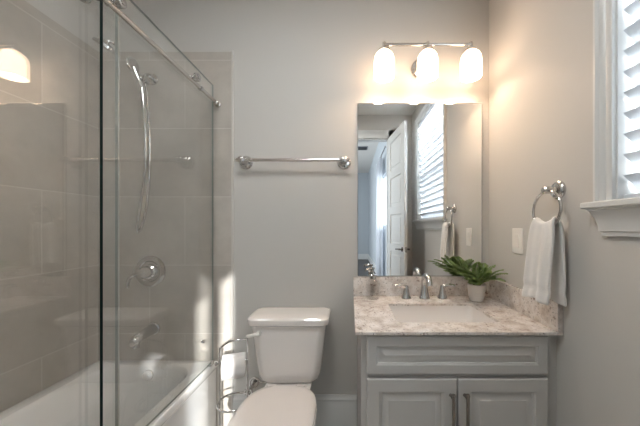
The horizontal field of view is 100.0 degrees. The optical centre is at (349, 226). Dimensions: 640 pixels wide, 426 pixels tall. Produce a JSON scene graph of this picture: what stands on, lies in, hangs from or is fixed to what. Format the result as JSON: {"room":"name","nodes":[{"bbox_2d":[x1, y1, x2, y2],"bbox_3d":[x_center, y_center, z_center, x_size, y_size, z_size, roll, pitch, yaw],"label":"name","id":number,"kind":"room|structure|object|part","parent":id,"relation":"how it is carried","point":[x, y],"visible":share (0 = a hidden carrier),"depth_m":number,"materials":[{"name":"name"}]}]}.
{"room":"bathroom","nodes":[
{"label":"bathroom","id":0,"kind":"room"},
{"bbox_2d":[25,0,97,50],"bbox_3d":[-1.570,-0.135,0.600,0.120,2.740,2.000,0,0,0],"label":"wall","id":1,"kind":"structure","parent":0,"point":[79,18],"depth_m":1.47,"materials":[{"name":"beige paint"}]},
{"bbox_2d":[0,0,97,412],"bbox_3d":[-1.505,0.095,0.833,0.010,2.280,1.515,0,0,0],"label":"wall tile","id":2,"kind":"structure","parent":1,"relation":"attached to","point":[49,75],"depth_m":1.31,"materials":[{"name":"beige tile"}]},
{"bbox_2d":[92,37,114,54],"bbox_3d":[-1.376,-1.028,1.518,0.107,0.145,0.226,0,0,-32],"label":"shower","id":3,"kind":"object","parent":1,"relation":"attached to","point":[106,42],"visible":0.79,"depth_m":1.45,"materials":[{"name":"silver metal"}]},
{"bbox_2d":[98,0,488,393],"bbox_3d":[-0.329,-0.135,1.660,2.603,2.740,0.120,0,0,0],"label":"wall","id":4,"kind":"structure","parent":0,"point":[303,69],"depth_m":1.60,"materials":[{"name":"beige paint"}]},
{"bbox_2d":[98,52,230,425],"bbox_3d":[-1.109,0.095,1.595,0.803,2.280,0.010,0,0,0],"label":"wall tile","id":5,"kind":"structure","parent":4,"relation":"attached to","point":[176,230],"depth_m":1.59,"materials":[{"name":"beige tile"}]},
{"bbox_2d":[129,322,159,348],"bbox_3d":[-1.165,0.613,1.507,0.072,0.092,0.166,0,0,0],"label":"tub spout","id":6,"kind":"object","parent":5,"relation":"attached to","point":[153,328],"visible":1,"depth_m":1.49,"materials":[{"name":"silver metal"}]},
{"bbox_2d":[126,256,165,287],"bbox_3d":[-1.187,0.263,1.539,0.184,0.184,0.102,0,0,0],"label":"shower valve","id":7,"kind":"object","parent":5,"relation":"attached to","point":[150,271],"visible":1,"depth_m":1.58,"materials":[{"name":"silver metal"}]},
{"bbox_3d":[-1.218,0.297,1.508,0.075,0.089,0.022,0,0,-27],"label":"lever","id":8,"kind":"part","parent":7,"relation":"part of","materials":[{"name":"silver metal"}]},
{"bbox_2d":[139,73,158,85],"bbox_3d":[-1.162,-0.855,1.531,0.063,0.109,0.132,0,0,-10],"label":"bracket","id":9,"kind":"object","parent":5,"relation":"attached to","point":[147,78],"visible":0.92,"depth_m":1.52,"materials":[{"name":"silver metal"}]},
{"bbox_2d":[126,57,150,232],"bbox_3d":[-1.167,-0.443,1.470,0.082,0.954,0.114,0,0,0],"label":"shower","id":10,"kind":"object","parent":9,"relation":"attached to","point":[131,63],"visible":1,"depth_m":1.48,"materials":[{"name":"silver metal"}]},
{"bbox_3d":[-1.168,-0.818,1.464,0.060,0.107,0.031,0,0,-37],"label":"handle","id":11,"kind":"part","parent":10,"relation":"part of","materials":[{"name":"silver metal"}]},
{"bbox_2d":[102,0,220,106],"bbox_3d":[-0.785,-0.730,0.838,0.036,0.036,1.505,0,0,0],"label":"rail","id":12,"kind":"object","parent":5,"relation":"attached to","point":[109,3],"visible":1,"depth_m":1.07,"materials":[{"name":"silver metal"}]},
{"bbox_2d":[80,0,118,425],"bbox_3d":[-0.848,-0.022,0.526,0.061,1.610,0.853,0,0,0],"label":"shower door","id":13,"kind":"structure","parent":12,"relation":"hanging from","point":[83,1],"depth_m":0.95,"materials":[{"name":"clear glass"}]},
{"bbox_3d":[-0.829,-0.022,0.524,0.010,1.610,0.848,0,0,0],"label":"glass pane","id":14,"kind":"part","parent":13,"relation":"part of","materials":[{"name":"clear glass"}]},
{"bbox_2d":[100,0,212,425],"bbox_3d":[-0.781,-0.022,1.207,0.061,1.610,0.696,0,0,0],"label":"shower door","id":15,"kind":"structure","parent":12,"relation":"attached to","point":[121,4],"depth_m":0.86,"materials":[{"name":"clear glass"}]},
{"bbox_2d":[231,50,233,417],"bbox_3d":[-0.702,0.092,1.593,0.010,2.286,0.013,0,0,0],"label":"edging","id":16,"kind":"object","parent":4,"relation":"attached to","point":[232,52],"visible":1,"depth_m":1.59,"materials":[{"name":"metal"}]},
{"bbox_2d":[244,377,264,394],"bbox_3d":[-0.525,0.897,1.545,0.159,0.136,0.110,0,0,0],"label":"supply valve","id":17,"kind":"object","parent":4,"relation":"attached to","point":[254,381],"visible":0.69,"depth_m":1.54,"materials":[{"name":"silver metal"}]},
{"bbox_3d":[-0.575,0.935,1.512,0.056,0.040,0.012,0,0,0],"label":"handle","id":18,"kind":"part","parent":17,"relation":"part of","materials":[{"name":"silver metal"}]},
{"bbox_2d":[235,156,350,168],"bbox_3d":[-0.329,-0.385,1.557,0.666,0.080,0.086,0,0,0],"label":"towel bar","id":19,"kind":"object","parent":4,"relation":"attached to","point":[245,162],"visible":1,"depth_m":1.53,"materials":[{"name":"silver metal"}]},
{"bbox_3d":[-0.622,-0.385,1.557,0.080,0.080,0.086,0,0,0],"label":"post","id":20,"kind":"part","parent":19,"relation":"part of","materials":[{"name":"silver metal"}]},
{"bbox_3d":[-0.036,-0.385,1.557,0.080,0.080,0.086,0,0,0],"label":"post","id":21,"kind":"part","parent":19,"relation":"part of","materials":[{"name":"silver metal"}]},
{"bbox_2d":[233,394,356,425],"bbox_3d":[-0.328,1.119,1.592,0.735,0.232,0.016,0,0,0],"label":"baseboard","id":22,"kind":"structure","parent":4,"relation":"attached to","point":[332,409],"depth_m":1.58,"materials":[{"name":"white paint"}]},
{"bbox_2d":[358,103,481,275],"bbox_3d":[0.417,-0.224,1.595,0.742,1.031,0.007,0,0,0],"label":"wall mirror","id":23,"kind":"object","parent":4,"relation":"attached to","point":[420,164],"visible":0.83,"depth_m":1.59,"materials":[{"name":"silver mirror"}]},
{"bbox_2d":[374,41,481,82],"bbox_3d":[0.424,-0.916,1.502,0.585,0.194,0.196,0,0,0],"label":"vanity light","id":24,"kind":"object","parent":4,"relation":"attached to","point":[424,69],"visible":1,"depth_m":1.43,"materials":[{"name":"white glass"}]},
{"bbox_2d":[378,41,389,50],"bbox_3d":[0.187,-0.985,1.460,0.064,0.056,0.064,0,0,0],"label":"socket","id":25,"kind":"object","parent":24,"relation":"attached to","point":[385,46],"depth_m":1.44,"materials":[{"name":"silver metal"}]},
{"bbox_3d":[0.187,-0.887,1.460,0.111,0.136,0.111,0,0,0],"label":"lamp shade","id":26,"kind":"part","parent":24,"relation":"part of","materials":[{"name":"white glass"}]},
{"bbox_3d":[0.424,-0.943,1.583,0.120,0.120,0.034,0,0,0],"label":"plate","id":27,"kind":"part","parent":24,"relation":"part of","materials":[{"name":"silver metal"}]},
{"bbox_2d":[421,41,433,51],"bbox_3d":[0.424,-0.985,1.460,0.064,0.056,0.064,0,0,0],"label":"socket","id":28,"kind":"object","parent":24,"relation":"attached to","point":[427,46],"depth_m":1.45,"materials":[{"name":"silver metal"}]},
{"bbox_3d":[0.424,-0.887,1.460,0.111,0.136,0.111,0,0,0],"label":"lamp shade","id":29,"kind":"part","parent":24,"relation":"part of","materials":[{"name":"white glass"}]},
{"bbox_2d":[465,41,476,51],"bbox_3d":[0.661,-0.985,1.460,0.064,0.056,0.064,0,0,0],"label":"socket","id":30,"kind":"object","parent":24,"relation":"attached to","point":[470,46],"depth_m":1.45,"materials":[{"name":"silver metal"}]},
{"bbox_3d":[0.661,-0.887,1.460,0.111,0.136,0.111,0,0,0],"label":"lamp shade","id":31,"kind":"part","parent":24,"relation":"part of","materials":[{"name":"white glass"}]},
{"bbox_2d":[489,0,639,425],"bbox_3d":[0.903,-0.135,0.600,0.140,2.740,2.000,0,0,0],"label":"wall","id":32,"kind":"structure","parent":0,"point":[541,51],"depth_m":1.03,"materials":[{"name":"beige paint"}]},
{"bbox_2d":[512,228,522,253],"bbox_3d":[0.828,0.069,1.323,0.010,0.124,0.082,0,0,0],"label":"light switch","id":33,"kind":"object","parent":32,"relation":"attached to","point":[517,233],"visible":1,"depth_m":1.31,"materials":[{"name":"white plastic"}]},
{"bbox_2d":[532,181,565,224],"bbox_3d":[0.800,-0.086,1.064,0.066,0.193,0.159,0,0,0],"label":"towel ring","id":34,"kind":"object","parent":32,"relation":"attached to","point":[557,190],"visible":0.84,"depth_m":1.04,"materials":[{"name":"silver metal"}]},
{"bbox_2d":[522,216,566,306],"bbox_3d":[0.766,0.129,1.060,0.093,0.338,0.138,0,0,-4],"label":"hand towel","id":35,"kind":"object","parent":34,"relation":"hanging from","point":[544,278],"visible":1,"depth_m":1.02,"materials":[{"name":"white fabric"}]},
{"bbox_3d":[0.792,-0.147,1.064,0.050,0.030,0.030,0,0,0],"label":"post","id":36,"kind":"part","parent":34,"relation":"part of","materials":[{"name":"silver metal"}]},
{"bbox_2d":[580,0,639,236],"bbox_3d":[0.875,-0.643,0.373,0.185,1.343,1.076,0,0,0],"label":"window","id":37,"kind":"structure","parent":32,"relation":"in","point":[614,214],"depth_m":0.84,"materials":[{"name":"white paint"}]},
{"bbox_3d":[0.820,-0.698,0.861,0.027,1.234,0.050,0,0,0],"label":"casing","id":38,"kind":"part","parent":37,"relation":"part of","materials":[{"name":"white paint"}]},
{"bbox_3d":[0.858,-0.071,0.373,0.150,0.021,1.076,0,0,0],"label":"sill","id":39,"kind":"part","parent":37,"relation":"part of","materials":[{"name":"white paint"}]},
{"bbox_3d":[0.812,-0.017,0.381,0.042,0.090,1.031,0,0,0],"label":"sill moulding","id":40,"kind":"part","parent":37,"relation":"part of","materials":[{"name":"white paint"}]},
{"bbox_2d":[623,0,639,197],"bbox_3d":[0.869,-0.670,0.372,0.056,1.172,0.904,0,0,0],"label":"window blind","id":41,"kind":"object","parent":37,"relation":"attached to","point":[633,9],"visible":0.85,"depth_m":0.81,"materials":[{"name":"white plastic"}]},
{"bbox_3d":[0.869,-0.092,0.373,0.052,0.016,0.902,0,0,0],"label":"rail","id":42,"kind":"part","parent":41,"relation":"part of","materials":[{"name":"white plastic"}]},
{"bbox_3d":[-0.329,1.265,0.610,2.603,0.060,2.220,0,0,0],"label":"floor","id":43,"kind":"structure","parent":0,"visible":0},
{"bbox_2d":[0,361,217,425],"bbox_3d":[-1.141,1.014,0.838,0.716,0.443,1.503,0,0,0],"label":"bathtub","id":44,"kind":"object","parent":43,"relation":"on","point":[145,387],"visible":0.94,"depth_m":1.44,"materials":[{"name":"white ceramic"}]},
{"bbox_3d":[-1.146,0.842,1.516,0.060,0.061,0.027,0,0,0],"label":"overflow plate","id":45,"kind":"part","parent":44,"relation":"part of","materials":[{"name":"silver metal"}]},
{"bbox_2d":[215,338,249,425],"bbox_3d":[-0.598,0.906,1.377,0.168,0.657,0.168,0,0,0],"label":"toilet paper stand","id":46,"kind":"object","parent":43,"relation":"on","point":[246,339],"visible":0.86,"depth_m":1.35,"materials":[{"name":"silver metal"}]},
{"bbox_2d":[221,352,245,380],"bbox_3d":[-0.597,0.705,1.374,0.109,0.102,0.103,0,0,-19],"label":"toilet paper roll","id":47,"kind":"object","parent":46,"relation":"hanging from","point":[233,365],"visible":1,"depth_m":1.33,"materials":[{"name":"paper"}]},
{"bbox_2d":[227,307,330,425],"bbox_3d":[-0.327,0.853,1.238,0.432,0.765,0.708,0,0,0],"label":"toilet","id":48,"kind":"object","parent":43,"relation":"on","point":[289,342],"visible":1,"depth_m":1.40,"materials":[{"name":"white ceramic"}]},
{"bbox_3d":[-0.496,0.555,1.380,0.071,0.028,0.038,0,0,0],"label":"flush lever","id":49,"kind":"part","parent":48,"relation":"part of","materials":[{"name":"white plastic"}]},
{"bbox_3d":[-0.327,0.812,1.124,0.352,0.026,0.480,0,0,0],"label":"lid","id":50,"kind":"part","parent":48,"relation":"part of","materials":[{"name":"white plastic"}]},
{"bbox_3d":[-0.327,0.495,1.484,0.432,0.051,0.216,0,0,0],"label":"tank lid","id":51,"kind":"part","parent":48,"relation":"part of","materials":[{"name":"white ceramic"}]},
{"bbox_3d":[-0.327,0.676,1.490,0.398,0.313,0.191,0,0,0],"label":"tank","id":52,"kind":"part","parent":48,"relation":"part of","materials":[{"name":"white ceramic"}]},
{"bbox_2d":[357,335,555,425],"bbox_3d":[0.438,0.829,1.306,0.788,0.812,0.585,0,0,0],"label":"vanity cabinet","id":53,"kind":"object","parent":43,"relation":"on","point":[403,380],"visible":0.81,"depth_m":1.05,"materials":[{"name":"grey paint"}]},
{"bbox_3d":[0.244,0.865,1.062,0.356,0.531,0.020,0,0,0],"label":"door","id":54,"kind":"part","parent":53,"relation":"part of","materials":[{"name":"grey paint"}]},
{"bbox_3d":[0.397,0.735,1.033,0.016,0.188,0.039,0,0,0],"label":"bar pull","id":55,"kind":"part","parent":53,"relation":"part of","materials":[{"name":"metal"}]},
{"bbox_3d":[0.424,0.506,1.062,0.716,0.151,0.020,0,0,0],"label":"drawer","id":56,"kind":"part","parent":53,"relation":"part of","materials":[{"name":"grey paint"}]},
{"bbox_2d":[353,277,562,334],"bbox_3d":[0.426,0.360,1.320,0.812,0.126,0.559,0,0,0],"label":"countertop","id":57,"kind":"structure","parent":53,"relation":"on","point":[512,313],"depth_m":1.29,"materials":[{"name":"beige stone"}]},
{"bbox_2d":[365,267,379,299],"bbox_3d":[0.132,0.319,1.528,0.084,0.180,0.085,0,0,14],"label":"soap dispenser","id":58,"kind":"object","parent":57,"relation":"on","point":[372,276],"visible":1,"depth_m":1.51,"materials":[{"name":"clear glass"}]},
{"bbox_2d":[394,273,454,299],"bbox_3d":[0.427,0.333,1.492,0.347,0.151,0.145,0,0,0],"label":"faucet","id":59,"kind":"object","parent":57,"relation":"on","point":[426,281],"visible":1,"depth_m":1.52,"materials":[{"name":"silver metal"}]},
{"bbox_3d":[0.302,0.365,1.534,0.098,0.087,0.056,0,0,0],"label":"lever handle","id":60,"kind":"part","parent":59,"relation":"part of","materials":[{"name":"silver metal"}]},
{"bbox_3d":[0.427,0.333,1.492,0.062,0.151,0.145,0,0,0],"label":"spout","id":61,"kind":"part","parent":59,"relation":"part of","materials":[{"name":"silver metal"}]},
{"bbox_3d":[0.552,0.365,1.534,0.098,0.087,0.056,0,0,0],"label":"lever handle","id":62,"kind":"part","parent":59,"relation":"part of","materials":[{"name":"silver metal"}]},
{"bbox_2d":[390,306,494,321],"bbox_3d":[0.428,0.495,1.292,0.488,0.144,0.331,0,0,0],"label":"sink","id":63,"kind":"object","parent":57,"relation":"in","point":[401,313],"visible":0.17,"depth_m":1.43,"materials":[{"name":"white ceramic"}]},
{"bbox_2d":[442,258,507,301],"bbox_3d":[0.660,0.290,1.454,0.311,0.236,0.213,0,0,12],"label":"potted fern","id":64,"kind":"object","parent":57,"relation":"on","point":[477,277],"visible":1,"depth_m":1.45,"materials":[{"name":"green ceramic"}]},
{"bbox_2d":[467,283,485,301],"bbox_3d":[0.703,0.363,1.485,0.093,0.092,0.093,0,0,0],"label":"pot","id":65,"kind":"object","parent":64,"relation":"attached to","point":[476,293],"depth_m":1.45,"materials":[{"name":"white ceramic"}]},
{"bbox_3d":[0.452,0.735,1.033,0.016,0.188,0.039,0,0,0],"label":"bar pull","id":66,"kind":"part","parent":53,"relation":"part of","materials":[{"name":"metal"}]},
{"bbox_3d":[0.604,0.865,1.062,0.356,0.531,0.020,0,0,0],"label":"door","id":67,"kind":"part","parent":53,"relation":"part of","materials":[{"name":"grey paint"}]}
]}

